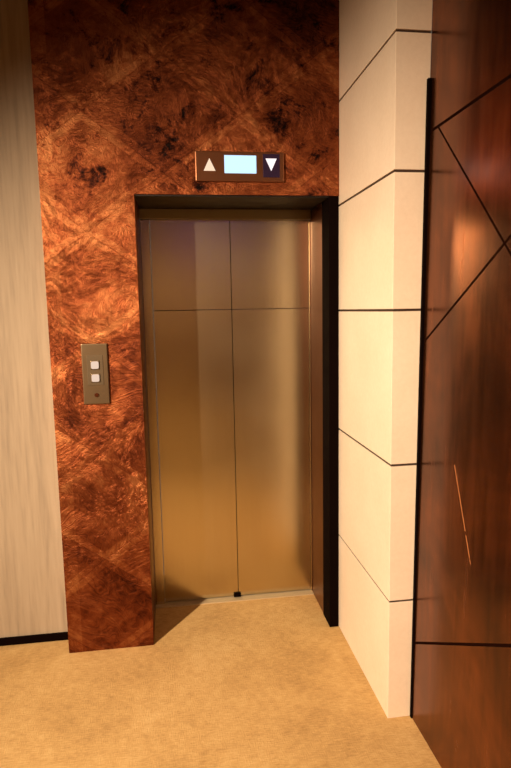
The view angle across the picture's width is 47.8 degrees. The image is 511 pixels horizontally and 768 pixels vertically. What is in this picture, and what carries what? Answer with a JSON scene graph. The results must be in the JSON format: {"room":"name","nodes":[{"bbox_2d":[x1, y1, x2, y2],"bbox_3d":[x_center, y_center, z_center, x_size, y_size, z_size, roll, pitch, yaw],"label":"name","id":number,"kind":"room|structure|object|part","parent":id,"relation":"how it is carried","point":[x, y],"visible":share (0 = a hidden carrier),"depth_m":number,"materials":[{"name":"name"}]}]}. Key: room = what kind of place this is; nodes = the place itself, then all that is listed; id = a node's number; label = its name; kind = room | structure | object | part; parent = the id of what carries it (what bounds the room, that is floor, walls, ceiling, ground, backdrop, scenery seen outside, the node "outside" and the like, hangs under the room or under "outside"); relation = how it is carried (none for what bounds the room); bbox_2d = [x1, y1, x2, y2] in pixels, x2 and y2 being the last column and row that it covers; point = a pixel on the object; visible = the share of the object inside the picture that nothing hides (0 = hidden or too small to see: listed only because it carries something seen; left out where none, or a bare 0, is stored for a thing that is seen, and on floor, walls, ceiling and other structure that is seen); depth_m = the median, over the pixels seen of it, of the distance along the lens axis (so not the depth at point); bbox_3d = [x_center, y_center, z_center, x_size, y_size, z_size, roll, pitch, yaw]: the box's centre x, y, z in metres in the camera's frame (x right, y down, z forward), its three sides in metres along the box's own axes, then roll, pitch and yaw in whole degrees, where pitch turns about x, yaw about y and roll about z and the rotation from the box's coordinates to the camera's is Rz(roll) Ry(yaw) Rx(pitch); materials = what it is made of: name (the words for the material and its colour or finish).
{"room":"elevator lobby","nodes":[
{"label":"elevator lobby","id":0,"kind":"room"},
{"bbox_2d":[0,0,67,637],"bbox_3d":[-2.285,-0.261,2.542,2.800,3.150,0.134,-2,7,-8],"label":"wall","id":1,"kind":"structure","parent":0,"point":[32,582],"depth_m":2.68,"materials":[{"name":"beige wood"}]},
{"bbox_2d":[0,632,67,645],"bbox_3d":[-2.217,1.291,2.671,2.659,0.036,0.016,-2,7,-8],"label":"baseboard","id":2,"kind":"structure","parent":1,"relation":"attached to","point":[16,640],"depth_m":2.82,"materials":[{"name":"black wood"}]},
{"bbox_2d":[27,0,338,652],"bbox_3d":[-0.288,-0.340,2.867,1.331,3.150,0.492,-2,7,-8],"label":"surround","id":3,"kind":"object","parent":1,"relation":"attached to","point":[126,93],"visible":1,"depth_m":2.55,"materials":[{"name":"brown wood"}]},
{"bbox_2d":[81,343,109,403],"bbox_3d":[-0.716,-0.044,2.582,0.114,0.272,0.018,-2,7,-8],"label":"panel","id":4,"kind":"object","parent":3,"relation":"attached to","point":[95,371],"visible":1,"depth_m":2.58,"materials":[{"name":"silver metal"}]},
{"bbox_3d":[-0.716,-0.061,2.579,0.070,0.134,0.003,-2,7,-8],"label":"button plate","id":5,"kind":"part","parent":4,"relation":"part of","materials":[{"name":"brown metal"}]},
{"bbox_2d":[91,361,98,368],"bbox_3d":[-0.716,-0.084,2.570,0.033,0.033,0.004,-2,7,-8],"label":"button","id":6,"kind":"object","parent":4,"relation":"on","point":[94,364],"depth_m":2.57,"materials":[{"name":"white plastic"}]},
{"bbox_2d":[92,374,98,381],"bbox_3d":[-0.715,-0.026,2.578,0.033,0.033,0.004,-2,7,-8],"label":"button","id":7,"kind":"object","parent":4,"relation":"attached to","point":[95,377],"depth_m":2.58,"materials":[{"name":"white plastic"}]},
{"bbox_2d":[195,151,283,181],"bbox_3d":[-0.069,-0.964,2.560,0.396,0.128,0.018,-2,7,-8],"label":"indicator","id":8,"kind":"object","parent":3,"relation":"attached to","point":[210,166],"visible":1,"depth_m":2.55,"materials":[{"name":"brown metal"}]},
{"bbox_3d":[0.369,0.175,2.847,0.046,2.110,0.129,-2,7,-8],"label":"edge post","id":9,"kind":"part","parent":3,"relation":"part of","materials":[{"name":"black metal"}]},
{"bbox_2d":[0,580,440,767],"bbox_3d":[-1.114,1.684,0.001,4.274,0.100,6.900,-2,7,-8],"label":"floor","id":10,"kind":"structure","parent":0,"point":[261,683],"depth_m":2.39,"materials":[{"name":"beige carpet"}]},
{"bbox_2d":[139,209,313,608],"bbox_3d":[-0.132,0.152,3.103,0.878,2.109,0.095,-2,7,-8],"label":"elevator","id":11,"kind":"object","parent":10,"relation":"on","point":[230,300],"visible":1,"depth_m":3.09,"materials":[{"name":"brown metal"}]},
{"bbox_3d":[-0.544,0.191,3.057,0.048,2.058,0.049,-2,7,-8],"label":"door frame","id":12,"kind":"part","parent":11,"relation":"part of","materials":[{"name":"brown metal"}]},
{"bbox_3d":[-0.318,0.176,3.095,0.404,2.046,0.035,-2,7,-8],"label":"door panel","id":13,"kind":"part","parent":11,"relation":"part of","materials":[{"name":"brown metal"}]},
{"bbox_3d":[-0.113,1.194,3.238,0.878,0.006,0.095,-2,7,-8],"label":"sill","id":14,"kind":"part","parent":11,"relation":"part of","materials":[{"name":"metal"}]},
{"bbox_3d":[0.089,0.161,3.152,0.414,2.046,0.035,-2,7,-8],"label":"door panel","id":15,"kind":"part","parent":11,"relation":"part of","materials":[{"name":"brown metal"}]},
{"bbox_3d":[0.299,0.160,3.178,0.005,2.058,0.043,-2,7,-8],"label":"door frame","id":16,"kind":"part","parent":11,"relation":"part of","materials":[{"name":"brown metal"}]},
{"bbox_2d":[338,0,432,717],"bbox_3d":[0.499,-0.302,2.463,0.135,3.150,0.800,-2,7,-8],"label":"pillar","id":17,"kind":"structure","parent":0,"point":[385,45],"depth_m":2.22,"materials":[{"name":"beige stone"}]},
{"bbox_2d":[412,0,510,767],"bbox_3d":[1.036,0.079,-0.561,0.141,3.150,5.385,-2,7,-8],"label":"wall","id":18,"kind":"structure","parent":0,"point":[461,708],"depth_m":1.78,"materials":[{"name":"brown wood"}]},
{"bbox_2d":[410,78,431,717],"bbox_3d":[0.604,0.134,2.118,0.035,2.370,0.014,-2,7,-8],"label":"trim","id":19,"kind":"structure","parent":18,"relation":"attached to","point":[429,80],"depth_m":2.08,"materials":[{"name":"black metal"}]}
]}

